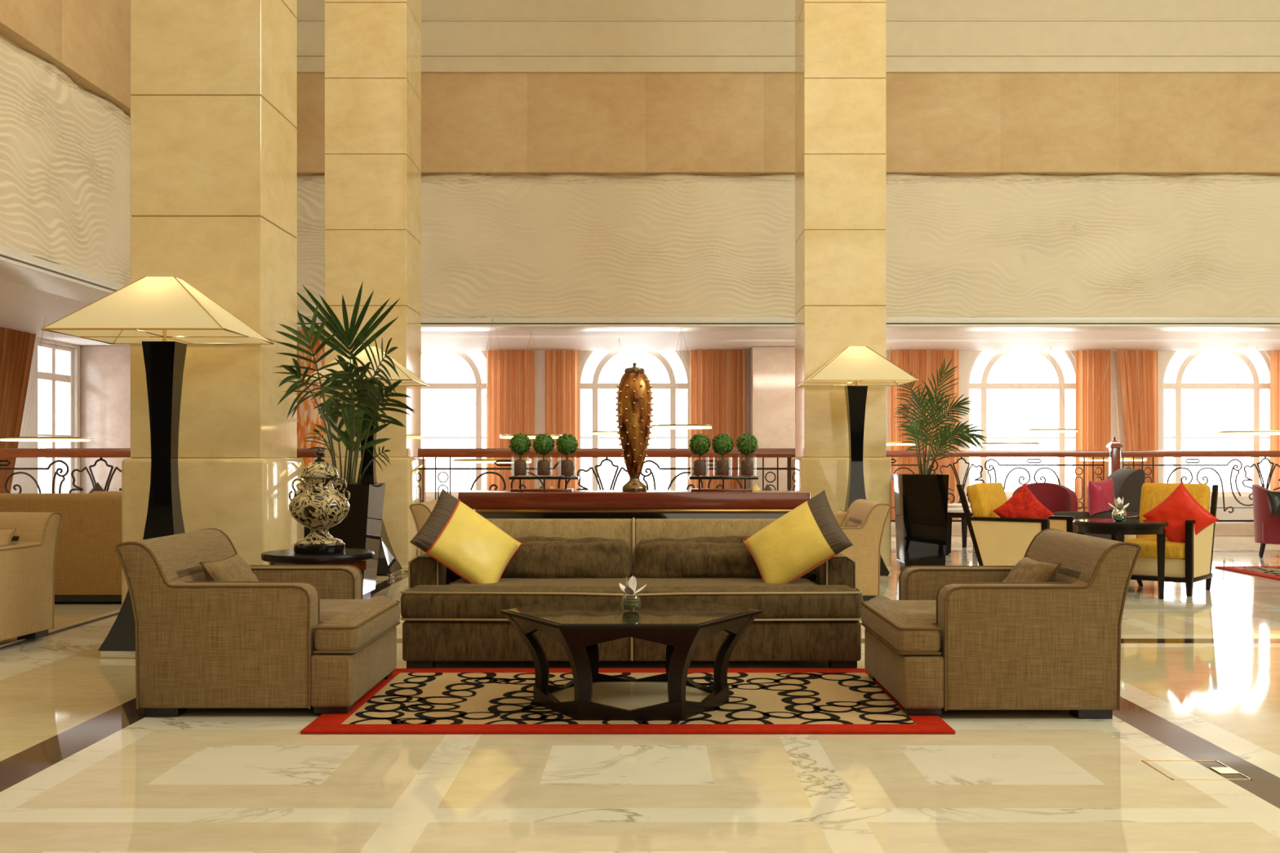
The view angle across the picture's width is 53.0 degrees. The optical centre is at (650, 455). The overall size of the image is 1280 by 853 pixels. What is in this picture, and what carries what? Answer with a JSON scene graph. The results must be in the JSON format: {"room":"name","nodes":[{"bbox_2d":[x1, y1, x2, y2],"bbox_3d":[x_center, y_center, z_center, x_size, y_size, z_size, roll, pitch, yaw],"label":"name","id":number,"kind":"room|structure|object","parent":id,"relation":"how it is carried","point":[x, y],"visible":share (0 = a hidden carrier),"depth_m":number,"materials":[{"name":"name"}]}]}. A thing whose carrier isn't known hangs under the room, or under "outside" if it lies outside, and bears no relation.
{"room":"hotel lobby","nodes":[
{"label":"hotel lobby","id":0,"kind":"room"},
{"bbox_2d":[10,337,80,493],"bbox_3d":[-8.700,1.450,6.600,0.300,7.800,27.800,0,0,0],"label":"wall","id":1,"kind":"structure","parent":0,"point":[28,485],"depth_m":17.86,"materials":[{"name":"paint"}]},
{"bbox_2d":[37,341,72,493],"bbox_3d":[-8.660,-0.485,18.540,0.100,2.250,1.220,0,0,0],"label":"window","id":2,"kind":"structure","parent":1,"relation":"in","point":[55,393],"depth_m":18.55,"materials":[{"name":"glass"}]},
{"bbox_2d":[0,0,131,303],"bbox_3d":[-5.715,-4.550,4.750,0.730,5.800,23.500,0,0,0],"label":"wall","id":3,"kind":"structure","parent":0,"point":[65,95],"depth_m":11.97,"materials":[{"name":"paint"}]},
{"bbox_2d":[80,346,130,493],"bbox_3d":[-7.950,1.750,19.725,1.200,6.800,0.950,0,0,0],"label":"wall pier","id":4,"kind":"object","parent":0,"point":[104,371],"visible":0.22,"depth_m":19.25,"materials":[{"name":"beige paint"}]},
{"bbox_2d":[304,483,385,599],"bbox_3d":[-2.506,0.688,10.370,0.610,0.925,0.610,0,0,0],"label":"planter","id":5,"kind":"object","parent":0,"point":[361,528],"depth_m":10.10,"materials":[{"name":"black mirror"}]},
{"bbox_2d":[0,536,1279,852],"bbox_3d":[3.225,1.150,5.875,23.550,0.001,25.750,0,0,0],"label":"floor","id":6,"kind":"structure","parent":0,"point":[83,769],"depth_m":4.67,"materials":[{"name":"white stone"}]},
{"bbox_2d":[0,511,62,641],"bbox_3d":[-4.301,0.741,7.690,1.036,0.775,1.061,0,0,5],"label":"armchair","id":7,"kind":"object","parent":6,"relation":"on","point":[27,565],"visible":1,"depth_m":7.88,"materials":[{"name":"beige fabric"}]},
{"bbox_2d":[0,528,16,545],"bbox_3d":[-4.120,0.580,7.840,0.426,0.273,0.190,0,0,-6],"label":"throw pillow","id":8,"kind":"object","parent":7,"relation":"on","point":[6,535],"visible":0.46,"depth_m":7.88,"materials":[{"name":"beige fabric"}]},
{"bbox_2d":[0,608,120,649],"bbox_3d":[-3.879,1.139,3.100,0.052,0.022,20.200,0,0,0],"label":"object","id":9,"kind":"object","parent":6,"relation":"on","point":[11,643],"depth_m":8.53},
{"bbox_2d":[0,493,121,601],"bbox_3d":[-5.325,0.710,10.350,3.950,0.836,0.860,0,0,0],"label":"banquette","id":10,"kind":"object","parent":6,"relation":"on","point":[88,566],"visible":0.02,"depth_m":9.92,"materials":[{"name":"fabric"}]},
{"bbox_2d":[40,275,274,658],"bbox_3d":[-2.855,0.052,7.550,1.008,2.196,0.948,0,0,0],"label":"floor lamp","id":11,"kind":"object","parent":6,"relation":"on","point":[164,315],"visible":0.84,"depth_m":7.47,"materials":[{"name":"black metal"}]},
{"bbox_2d":[0,448,324,493],"bbox_3d":[-5.890,0.535,13.270,5.160,1.227,0.220,0,0,0],"label":"railing","id":12,"kind":"object","parent":6,"relation":"on","point":[100,453],"visible":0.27,"depth_m":13.21,"materials":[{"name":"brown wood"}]},
{"bbox_2d":[121,0,304,605],"bbox_3d":[-2.850,-3.148,8.460,0.930,8.597,0.930,0,0,0],"label":"column","id":13,"kind":"structure","parent":6,"relation":"on","point":[214,82],"depth_m":8.05,"materials":[{"name":"stone"}]},
{"bbox_2d":[114,528,400,717],"bbox_3d":[-1.820,0.762,6.145,1.061,0.775,1.036,0,0,0],"label":"armchair","id":14,"kind":"object","parent":6,"relation":"on","point":[296,636],"visible":0.97,"depth_m":5.63,"materials":[{"name":"brown fabric"}]},
{"bbox_2d":[199,553,258,581],"bbox_3d":[-1.983,0.615,6.160,0.204,0.255,0.510,0,0,-2],"label":"throw pillow","id":15,"kind":"object","parent":14,"relation":"on","point":[232,568],"visible":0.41,"depth_m":6.04,"materials":[{"name":"brown fabric"}]},
{"bbox_2d":[314,595,399,651],"bbox_3d":[-1.693,0.793,6.145,0.807,0.156,1.022,0,0,0],"label":"seat cushion","id":16,"kind":"object","parent":14,"relation":"on","point":[341,623],"depth_m":5.89,"materials":[{"name":"brown fabric"}]},
{"bbox_2d":[261,548,374,570],"bbox_3d":[-1.882,0.842,7.280,0.624,0.593,0.624,0,0,0],"label":"side table","id":17,"kind":"object","parent":6,"relation":"on","point":[357,557],"visible":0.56,"depth_m":7.07,"materials":[{"name":"brown wood"}]},
{"bbox_2d":[288,447,350,554],"bbox_3d":[-1.868,0.248,7.250,0.348,0.593,0.335,0,0,0],"label":"urn","id":18,"kind":"object","parent":17,"relation":"on","point":[319,507],"visible":1,"depth_m":7.16,"materials":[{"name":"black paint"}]},
{"bbox_2d":[304,358,343,384],"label":"floor lamp","id":19,"kind":"object","parent":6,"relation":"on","point":[337,367],"depth_m":11.94,"materials":[{"name":"beige fabric"}]},
{"bbox_2d":[272,280,414,599],"bbox_3d":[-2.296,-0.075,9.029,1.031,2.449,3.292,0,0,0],"label":"potted palm","id":20,"kind":"object","parent":6,"relation":"on","point":[361,528],"visible":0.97,"depth_m":10.08,"materials":[{"name":"green plant"}]},
{"bbox_2d":[321,0,425,571],"bbox_3d":[-2.850,-3.148,13.260,0.930,8.597,0.930,0,0,0],"label":"column","id":21,"kind":"structure","parent":6,"relation":"on","point":[373,47],"depth_m":12.85,"materials":[{"name":"stone"}]},
{"bbox_2d":[341,346,429,386],"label":"floor lamp","id":22,"kind":"object","parent":6,"relation":"on","point":[409,379],"depth_m":12.08,"materials":[{"name":"beige fabric"}]},
{"bbox_2d":[376,518,402,578],"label":"floor lamp","id":23,"kind":"object","parent":6,"relation":"on","point":[388,566],"depth_m":12.16,"materials":[{"name":"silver metal"}]},
{"bbox_2d":[408,498,438,555],"bbox_3d":[-1.380,0.762,10.675,1.061,0.775,1.036,0,0,0],"label":"armchair","id":24,"kind":"object","parent":6,"relation":"on","point":[420,512],"visible":0.1,"depth_m":10.16,"materials":[{"name":"beige fabric"}]},
{"bbox_2d":[417,448,795,555],"bbox_3d":[-0.451,0.535,13.270,4.104,1.227,0.220,0,0,0],"label":"railing","id":25,"kind":"object","parent":6,"relation":"on","point":[606,453],"visible":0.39,"depth_m":13.23,"materials":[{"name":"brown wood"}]},
{"bbox_2d":[300,668,955,733],"bbox_3d":[-0.092,1.142,6.080,2.705,0.015,1.560,0,0,0],"label":"area rug","id":26,"kind":"object","parent":6,"relation":"on","point":[411,700],"visible":0.77,"depth_m":5.78,"materials":[{"name":"beige carpet"}]},
{"bbox_2d":[500,598,761,719],"bbox_3d":[-0.088,0.921,5.900,1.200,0.427,1.039,0,0,0],"label":"coffee table","id":27,"kind":"object","parent":26,"relation":"on","point":[578,624],"visible":1,"depth_m":5.70,"materials":[{"name":"brown wood"}]},
{"bbox_2d":[551,681,711,710],"bbox_3d":[-0.088,1.107,5.900,0.830,0.012,0.719,0,0,0],"label":"shelf","id":28,"kind":"object","parent":27,"relation":"attached to","point":[623,695],"depth_m":5.89,"materials":[{"name":"black wood"}]},
{"bbox_2d":[619,575,647,608],"bbox_3d":[-0.079,0.627,5.849,0.127,0.159,0.124,0,0,0],"label":"flower bowl","id":29,"kind":"object","parent":27,"relation":"on","point":[630,588],"visible":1,"depth_m":5.85,"materials":[{"name":"clear glass"}]},
{"bbox_2d":[400,517,862,668],"bbox_3d":[-0.100,0.759,7.317,2.494,0.781,0.885,0,0,0],"label":"sofa","id":30,"kind":"object","parent":6,"relation":"on","point":[815,616],"visible":0.74,"depth_m":6.91,"materials":[{"name":"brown fabric"}]},
{"bbox_2d":[409,488,521,583],"bbox_3d":[-1.024,0.490,7.190,0.669,0.614,0.273,0,0,-18],"label":"throw pillow","id":31,"kind":"object","parent":30,"relation":"on","point":[455,535],"visible":0.94,"depth_m":7.11,"materials":[{"name":"yellow fabric"}]},
{"bbox_2d":[446,535,633,581],"bbox_3d":[-0.642,0.619,7.494,1.090,0.311,0.251,0,0,0],"label":"cushion","id":32,"kind":"object","parent":30,"relation":"on","point":[538,557],"depth_m":7.40,"materials":[{"name":"brown fabric"}]},
{"bbox_2d":[400,577,862,618],"bbox_3d":[-0.100,0.796,7.220,2.494,0.183,0.680,0,0,0],"label":"seat cushion","id":33,"kind":"object","parent":30,"relation":"on","point":[440,597],"depth_m":6.89,"materials":[{"name":"brown fabric"}]},
{"bbox_2d":[631,535,817,581],"bbox_3d":[0.431,0.623,7.492,1.075,0.317,0.261,0,0,0],"label":"cushion","id":34,"kind":"object","parent":30,"relation":"on","point":[653,557],"depth_m":7.40,"materials":[{"name":"brown fabric"}]},
{"bbox_2d":[742,489,853,583],"bbox_3d":[0.818,0.490,7.191,0.657,0.597,0.281,0,0,14],"label":"throw pillow","id":35,"kind":"object","parent":30,"relation":"on","point":[810,535],"visible":0.94,"depth_m":7.11,"materials":[{"name":"yellow fabric"}]},
{"bbox_2d":[457,490,810,519],"bbox_3d":[-0.100,0.689,8.250,2.190,0.922,0.540,0,0,0],"label":"console table","id":36,"kind":"object","parent":6,"relation":"on","point":[487,504],"visible":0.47,"depth_m":7.98,"materials":[{"name":"brown wood"}]},
{"bbox_2d":[508,476,578,492],"bbox_3d":[-0.679,0.180,8.220,0.439,0.096,0.150,0,0,0],"label":"display riser","id":37,"kind":"object","parent":36,"relation":"on","point":[519,490],"visible":1,"depth_m":8.15,"materials":[{"name":"brown wood"}]},
{"bbox_2d":[509,432,531,475],"bbox_3d":[-0.832,-0.008,8.219,0.149,0.280,0.153,0,0,0],"label":"topiary","id":38,"kind":"object","parent":37,"relation":"on","point":[520,444],"visible":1,"depth_m":8.19,"materials":[{"name":"green plant"}]},
{"bbox_2d":[532,433,555,475],"bbox_3d":[-0.682,-0.008,8.220,0.153,0.280,0.149,0,0,27],"label":"topiary","id":39,"kind":"object","parent":37,"relation":"on","point":[543,444],"visible":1,"depth_m":8.19,"materials":[{"name":"green plant"}]},
{"bbox_2d":[508,476,578,479],"bbox_3d":[-0.679,0.141,8.220,0.439,0.018,0.130,0,0,0],"label":"shelf","id":40,"kind":"object","parent":37,"relation":"attached to","point":[509,477],"depth_m":8.15,"materials":[{"name":"black paint"}]},
{"bbox_2d":[555,433,578,475],"bbox_3d":[-0.532,-0.008,8.221,0.153,0.280,0.149,0,0,-36],"label":"topiary","id":41,"kind":"object","parent":37,"relation":"on","point":[566,444],"visible":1,"depth_m":8.18,"materials":[{"name":"green plant"}]},
{"bbox_2d":[615,362,653,492],"bbox_3d":[-0.101,-0.185,8.219,0.255,0.826,0.250,0,0,-39],"label":"bronze vase","id":42,"kind":"object","parent":36,"relation":"on","point":[634,403],"visible":1,"depth_m":8.15,"materials":[{"name":"gold metal"}]},
{"bbox_2d":[688,476,758,492],"bbox_3d":[0.467,0.180,8.220,0.439,0.096,0.150,0,0,0],"label":"display riser","id":43,"kind":"object","parent":36,"relation":"on","point":[699,490],"visible":1,"depth_m":8.15,"materials":[{"name":"brown wood"}]},
{"bbox_2d":[688,433,711,475],"bbox_3d":[0.318,-0.008,8.219,0.149,0.280,0.153,0,0,-23],"label":"topiary","id":44,"kind":"object","parent":43,"relation":"on","point":[700,444],"visible":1,"depth_m":8.19,"materials":[{"name":"green plant"}]},
{"bbox_2d":[711,433,733,475],"bbox_3d":[0.464,-0.008,8.220,0.153,0.280,0.149,0,0,-7],"label":"topiary","id":45,"kind":"object","parent":43,"relation":"on","point":[722,444],"visible":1,"depth_m":8.19,"materials":[{"name":"green plant"}]},
{"bbox_2d":[688,476,758,479],"bbox_3d":[0.467,0.141,8.220,0.439,0.018,0.130,0,0,0],"label":"shelf","id":46,"kind":"object","parent":43,"relation":"attached to","point":[690,477],"depth_m":8.15,"materials":[{"name":"black paint"}]},
{"bbox_2d":[735,432,758,475],"bbox_3d":[0.620,-0.008,8.221,0.149,0.280,0.153,0,0,8],"label":"topiary","id":47,"kind":"object","parent":43,"relation":"on","point":[747,444],"visible":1,"depth_m":8.18,"materials":[{"name":"green plant"}]},
{"bbox_2d":[786,457,789,490],"bbox_3d":[1.940,0.535,16.050,0.220,1.227,4.600,0,0,0],"label":"railing","id":48,"kind":"object","parent":6,"relation":"on","point":[788,459],"visible":0.02,"depth_m":18.18,"materials":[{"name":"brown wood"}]},
{"bbox_2d":[791,0,892,571],"bbox_3d":[1.950,-3.148,13.260,0.930,8.597,0.930,0,0,0],"label":"column","id":49,"kind":"structure","parent":6,"relation":"on","point":[841,45],"depth_m":12.85,"materials":[{"name":"stone"}]},
{"bbox_2d":[797,346,919,578],"bbox_3d":[1.970,0.052,12.300,1.008,2.196,0.948,0,0,0],"label":"floor lamp","id":50,"kind":"object","parent":6,"relation":"on","point":[856,368],"visible":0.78,"depth_m":12.21,"materials":[{"name":"black metal"}]},
{"bbox_2d":[839,498,891,600],"bbox_3d":[1.380,0.762,10.675,1.061,0.775,1.036,0,0,0],"label":"armchair","id":51,"kind":"object","parent":6,"relation":"on","point":[864,529],"visible":0.3,"depth_m":10.16,"materials":[{"name":"beige fabric"}]},
{"bbox_2d":[833,509,848,527],"bbox_3d":[1.520,0.580,10.500,0.190,0.273,0.426,0,0,0],"label":"throw pillow","id":52,"kind":"object","parent":51,"relation":"on","point":[842,517],"visible":0.3,"depth_m":10.32,"materials":[{"name":"beige fabric"}]},
{"bbox_2d":[893,358,986,569],"bbox_3d":[2.930,0.092,13.335,0.843,2.115,1.886,0,0,6],"label":"potted palm","id":53,"kind":"object","parent":6,"relation":"on","point":[921,500],"visible":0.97,"depth_m":12.67,"materials":[{"name":"green plant"}]},
{"bbox_2d":[947,503,970,547],"bbox_3d":[4.079,0.885,16.400,0.740,0.530,0.740,0,0,-34],"label":"table","id":54,"kind":"object","parent":6,"relation":"on","point":[964,524],"visible":0.16,"depth_m":16.13,"materials":[{"name":"paint"}]},
{"bbox_2d":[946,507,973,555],"bbox_3d":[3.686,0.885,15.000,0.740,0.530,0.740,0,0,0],"label":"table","id":55,"kind":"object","parent":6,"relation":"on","point":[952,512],"visible":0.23,"depth_m":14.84,"materials":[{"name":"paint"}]},
{"bbox_2d":[886,450,1110,536],"bbox_3d":[4.353,0.535,18.470,4.465,1.227,0.220,0,0,0],"label":"railing","id":56,"kind":"object","parent":6,"relation":"on","point":[956,524],"visible":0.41,"depth_m":18.42,"materials":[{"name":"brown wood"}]},
{"bbox_2d":[860,528,1142,719],"bbox_3d":[1.610,0.762,6.105,1.061,0.775,1.036,0,0,0],"label":"armchair","id":57,"kind":"object","parent":6,"relation":"on","point":[954,637],"visible":0.96,"depth_m":5.59,"materials":[{"name":"brown fabric"}]},
{"bbox_2d":[861,596,940,652],"bbox_3d":[1.483,0.793,6.105,0.807,0.156,1.022,0,0,0],"label":"seat cushion","id":58,"kind":"object","parent":57,"relation":"on","point":[906,624],"depth_m":5.84,"materials":[{"name":"brown fabric"}]},
{"bbox_2d":[1002,555,1061,582],"bbox_3d":[1.773,0.615,6.080,0.205,0.255,0.510,0,0,-2],"label":"throw pillow","id":59,"kind":"object","parent":57,"relation":"on","point":[1028,569],"visible":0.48,"depth_m":5.96,"materials":[{"name":"brown fabric"}]},
{"bbox_2d":[955,482,1075,565],"bbox_3d":[3.188,0.698,11.215,0.820,0.918,0.654,0,0,38],"label":"chair","id":60,"kind":"object","parent":6,"relation":"on","point":[997,540],"visible":0.61,"depth_m":11.05,"materials":[{"name":"beige fabric"}]},
{"bbox_2d":[992,483,1053,519],"bbox_3d":[3.188,0.484,10.979,0.509,0.509,0.145,0,0,10],"label":"throw pillow","id":61,"kind":"object","parent":60,"relation":"on","point":[1023,504],"visible":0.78,"depth_m":10.93,"materials":[{"name":"red fabric"}]},
{"bbox_2d":[1012,482,1078,515],"bbox_3d":[4.486,0.732,14.606,0.720,0.843,0.671,0,0,11],"label":"tub chair","id":62,"kind":"object","parent":6,"relation":"on","point":[1055,498],"visible":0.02,"depth_m":14.81,"materials":[{"name":"fabric"}]},
{"bbox_2d":[1052,468,1145,539],"bbox_3d":[4.584,0.642,13.385,0.952,1.016,0.630,0,0,0],"label":"armchair","id":63,"kind":"object","parent":6,"relation":"on","point":[1127,482],"visible":0.17,"depth_m":13.12,"materials":[{"name":"grey fabric"}]},
{"bbox_2d":[1087,477,1114,515],"bbox_3d":[4.595,0.415,13.100,0.396,0.395,0.191,0,0,-36],"label":"throw pillow","id":64,"kind":"object","parent":63,"relation":"on","point":[1100,493],"visible":0.96,"depth_m":13.02,"materials":[{"name":"fabric"}]},
{"bbox_2d":[1106,435,1122,475],"bbox_3d":[6.670,0.432,18.460,0.180,1.435,0.180,0,0,0],"label":"newel post","id":65,"kind":"object","parent":6,"relation":"on","point":[1114,446],"visible":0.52,"depth_m":18.40,"materials":[{"name":"brown wood"}]},
{"bbox_2d":[1072,518,1168,599],"bbox_3d":[3.810,0.838,10.420,0.730,0.624,0.730,0,0,0],"label":"round table","id":66,"kind":"object","parent":6,"relation":"on","point":[1091,526],"visible":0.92,"depth_m":10.22,"materials":[{"name":"brown wood"}]},
{"bbox_2d":[1108,497,1128,521],"bbox_3d":[3.795,0.427,10.348,0.162,0.197,0.156,0,0,0],"label":"flower bowl","id":67,"kind":"object","parent":66,"relation":"on","point":[1119,514],"visible":1,"depth_m":10.33,"materials":[{"name":"silver metal"}]},
{"bbox_2d":[1111,483,1218,596],"bbox_3d":[4.416,0.698,11.001,0.654,0.918,0.820,0,0,38],"label":"chair","id":68,"kind":"object","parent":6,"relation":"on","point":[1188,562],"visible":0.69,"depth_m":10.75,"materials":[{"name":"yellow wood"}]},
{"bbox_2d":[1124,537,1185,559],"bbox_3d":[4.341,0.785,10.906,0.569,0.177,0.579,0,0,38],"label":"seat cushion","id":69,"kind":"object","parent":68,"relation":"on","point":[1173,550],"depth_m":10.67,"materials":[{"name":"yellow fabric"}]},
{"bbox_2d":[1142,482,1218,542],"bbox_3d":[4.396,0.513,10.660,0.593,0.592,0.162,0,0,29],"label":"throw pillow","id":70,"kind":"object","parent":68,"relation":"on","point":[1180,506],"visible":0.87,"depth_m":10.61,"materials":[{"name":"red fabric"}]},
{"bbox_2d":[1141,760,1251,779],"bbox_3d":[1.994,1.148,4.700,0.283,0.003,0.286,0,0,0],"label":"floor hatch","id":71,"kind":"object","parent":6,"relation":"on","point":[1227,770],"visible":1,"depth_m":4.69,"materials":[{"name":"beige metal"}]},
{"bbox_2d":[1120,450,1279,536],"bbox_3d":[8.947,0.535,18.470,4.385,1.227,0.220,0,0,0],"label":"railing","id":72,"kind":"object","parent":6,"relation":"on","point":[1223,527],"visible":0.66,"depth_m":18.40,"materials":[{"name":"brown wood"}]},
{"bbox_2d":[1214,566,1279,580],"bbox_3d":[7.700,1.142,11.900,3.800,0.015,2.600,0,0,0],"label":"area rug","id":73,"kind":"object","parent":6,"relation":"on","point":[1270,572],"visible":1,"depth_m":12.72,"materials":[{"name":"red carpet"}]},
{"bbox_2d":[1252,484,1279,557],"bbox_3d":[7.212,0.742,14.603,0.671,0.823,0.720,0,0,24],"label":"tub chair","id":74,"kind":"object","parent":6,"relation":"on","point":[1266,527],"visible":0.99,"depth_m":14.47,"materials":[{"name":"fabric"}]},
{"bbox_2d":[1266,490,1279,516],"bbox_3d":[6.986,0.523,14.148,0.400,0.285,0.184,0,0,-11],"label":"throw pillow","id":75,"kind":"object","parent":74,"relation":"on","point":[1273,497],"visible":1,"depth_m":14.09,"materials":[{"name":"black leather"}]},
{"bbox_2d":[0,249,1279,351],"bbox_3d":[3.225,-1.752,6.600,23.550,0.195,27.200,0,0,0],"label":"ceiling","id":76,"kind":"structure","parent":0,"point":[24,308],"depth_m":18.08,"materials":[{"name":"paint"}]},
{"bbox_2d":[0,327,35,493],"bbox_3d":[-8.330,1.702,16.280,0.120,6.695,2.160,0,0,0],"label":"curtain","id":77,"kind":"object","parent":76,"relation":"hanging from","point":[16,347],"visible":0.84,"depth_m":16.71,"materials":[{"name":"orange fabric"}]},
{"bbox_2d":[0,317,90,441],"bbox_3d":[-7.156,-0.912,15.200,0.975,1.478,0.975,0,0,0],"label":"pendant","id":78,"kind":"object","parent":76,"relation":"hanging from","point":[2,438],"visible":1,"depth_m":14.87,"materials":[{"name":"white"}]},
{"bbox_2d":[453,458,531,463],"label":"pendant","id":79,"kind":"object","parent":76,"relation":"hanging from","point":[480,460],"depth_m":15.01,"materials":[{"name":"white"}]},
{"bbox_2d":[486,350,534,490],"bbox_3d":[-2.180,1.702,20.000,0.754,6.695,0.120,0,0,0],"label":"curtain","id":80,"kind":"object","parent":76,"relation":"hanging from","point":[500,407],"visible":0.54,"depth_m":20.00,"materials":[{"name":"orange fabric"}]},
{"bbox_2d":[499,331,561,439],"bbox_3d":[-1.577,-0.941,17.000,0.834,1.419,0.834,0,0,0],"label":"pendant","id":81,"kind":"object","parent":76,"relation":"hanging from","point":[502,436],"visible":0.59,"depth_m":16.75,"materials":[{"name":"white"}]},
{"bbox_2d":[545,350,578,490],"bbox_3d":[-1.376,1.702,20.000,0.533,6.695,0.120,0,0,0],"label":"curtain","id":82,"kind":"object","parent":76,"relation":"hanging from","point":[562,366],"visible":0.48,"depth_m":20.00,"materials":[{"name":"orange fabric"}]},
{"bbox_2d":[592,337,626,435],"bbox_3d":[-0.435,-0.975,18.000,0.753,1.352,0.753,0,0,0],"label":"pendant","id":83,"kind":"object","parent":76,"relation":"hanging from","point":[595,433],"visible":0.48,"depth_m":17.78,"materials":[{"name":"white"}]},
{"bbox_2d":[650,328,711,429],"bbox_3d":[0.401,-1.001,16.600,0.793,1.298,0.793,0,0,0],"label":"pendant","id":84,"kind":"object","parent":76,"relation":"hanging from","point":[658,426],"visible":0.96,"depth_m":16.36,"materials":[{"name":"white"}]},
{"bbox_2d":[689,350,746,490],"bbox_3d":[1.054,1.702,20.000,0.872,6.695,0.120,0,0,0],"label":"curtain","id":85,"kind":"object","parent":76,"relation":"hanging from","point":[720,375],"visible":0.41,"depth_m":20.00,"materials":[{"name":"orange fabric"}]},
{"bbox_2d":[886,346,916,445],"bbox_3d":[3.625,-0.905,19.400,0.793,1.492,0.793,0,0,0],"label":"pendant","id":86,"kind":"object","parent":76,"relation":"hanging from","point":[888,443],"visible":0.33,"depth_m":19.04,"materials":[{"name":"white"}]},
{"bbox_2d":[889,350,959,519],"bbox_3d":[4.267,1.702,20.000,1.067,6.695,0.120,0,0,0],"label":"curtain","id":87,"kind":"object","parent":76,"relation":"hanging from","point":[922,363],"visible":0.28,"depth_m":20.00,"materials":[{"name":"orange fabric"}]},
{"bbox_2d":[981,348,1040,446],"bbox_3d":[5.470,-0.901,19.500,0.874,1.499,0.874,0,0,0],"label":"pendant","id":88,"kind":"object","parent":76,"relation":"hanging from","point":[989,444],"visible":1,"depth_m":19.19,"materials":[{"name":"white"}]},
{"bbox_2d":[1024,346,1077,432],"bbox_3d":[6.066,-1.004,19.450,0.773,1.293,0.773,0,0,0],"label":"pendant","id":89,"kind":"object","parent":76,"relation":"hanging from","point":[1033,430],"visible":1,"depth_m":19.18,"materials":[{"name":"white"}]},
{"bbox_2d":[1075,350,1111,511],"bbox_3d":[6.900,1.702,20.000,0.542,6.695,0.120,0,0,0],"label":"curtain","id":90,"kind":"object","parent":76,"relation":"hanging from","point":[1091,366],"visible":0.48,"depth_m":20.00,"materials":[{"name":"orange fabric"}]},
{"bbox_2d":[1080,457,1108,461],"label":"pendant","id":91,"kind":"object","parent":76,"relation":"hanging from","point":[1081,459],"depth_m":19.01,"materials":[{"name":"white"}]},
{"bbox_2d":[1120,457,1146,461],"label":"pendant","id":92,"kind":"object","parent":76,"relation":"hanging from","point":[1121,459],"depth_m":18.85,"materials":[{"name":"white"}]},
{"bbox_2d":[1116,350,1158,483],"bbox_3d":[7.581,1.702,20.000,0.635,6.695,0.120,0,0,0],"label":"curtain","id":93,"kind":"object","parent":76,"relation":"hanging from","point":[1138,370],"visible":0.39,"depth_m":20.00,"materials":[{"name":"orange fabric"}]},
{"bbox_2d":[1211,346,1279,435],"bbox_3d":[9.166,-0.987,19.400,1.279,1.327,1.279,0,0,0],"label":"pendant","id":94,"kind":"object","parent":76,"relation":"hanging from","point":[1271,432],"visible":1,"depth_m":19.09,"materials":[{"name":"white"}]},
{"bbox_2d":[1270,350,1279,491],"bbox_3d":[10.015,1.702,20.000,0.711,6.695,0.120,0,0,0],"label":"curtain","id":95,"kind":"object","parent":76,"relation":"hanging from","point":[1274,354],"visible":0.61,"depth_m":20.00,"materials":[{"name":"orange fabric"}]},
{"bbox_2d":[748,346,795,490],"bbox_3d":[2.080,1.750,19.780,1.160,6.800,0.840,0,0,0],"label":"wall pier","id":96,"kind":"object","parent":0,"point":[771,370],"visible":0.13,"depth_m":19.40,"materials":[{"name":"beige paint"}]},
{"bbox_2d":[296,0,1279,331],"bbox_3d":[4.460,-4.550,16.635,21.080,5.800,0.730,0,0,0],"label":"wall","id":97,"kind":"structure","parent":0,"point":[587,165],"depth_m":16.36,"materials":[{"name":"paint"}]},
{"bbox_2d":[425,351,1270,519],"bbox_3d":[3.225,1.450,20.350,24.150,7.800,0.300,0,0,0],"label":"wall","id":98,"kind":"structure","parent":0,"point":[966,357],"depth_m":20.20,"materials":[{"name":"paint"}]},
{"bbox_2d":[421,351,486,496],"bbox_3d":[-3.327,-0.685,20.320,1.814,2.651,0.110,0,0,0],"label":"window","id":99,"kind":"structure","parent":98,"relation":"in","point":[464,355],"depth_m":20.27,"materials":[{"name":"paint"}]},
{"bbox_2d":[578,351,689,490],"bbox_3d":[-0.257,-0.685,20.320,1.814,2.651,0.110,0,0,0],"label":"window","id":100,"kind":"structure","parent":98,"relation":"in","point":[595,385],"depth_m":20.27,"materials":[{"name":"paint"}]},
{"bbox_2d":[966,351,1075,496],"bbox_3d":[5.883,-0.685,20.320,1.814,2.651,0.110,0,0,0],"label":"window","id":101,"kind":"structure","parent":98,"relation":"in","point":[983,385],"depth_m":20.27,"materials":[{"name":"paint"}]},
{"bbox_2d":[1161,351,1270,496],"bbox_3d":[8.953,-0.685,20.320,1.814,2.651,0.110,0,0,0],"label":"window","id":102,"kind":"structure","parent":98,"relation":"in","point":[1255,385],"depth_m":20.27,"materials":[{"name":"paint"}]},
{"bbox_2d":[893,474,948,569],"bbox_3d":[2.711,0.667,12.880,0.460,0.965,0.460,0,0,0],"label":"planter","id":103,"kind":"object","parent":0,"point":[921,500],"depth_m":12.67,"materials":[{"name":"black wood"}]},
{"bbox_3d":[3.225,3.425,16.700,24.150,3.850,7.600,0,0,0],"label":"floor","id":104,"kind":"structure","parent":0,"visible":0},
{"bbox_2d":[297,330,324,483],"bbox_3d":[-4.567,1.750,17.300,0.720,6.800,0.720,0,0,0],"label":"curtain","id":105,"kind":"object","parent":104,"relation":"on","point":[307,416],"depth_m":16.95,"materials":[{"name":"orange fabric"}]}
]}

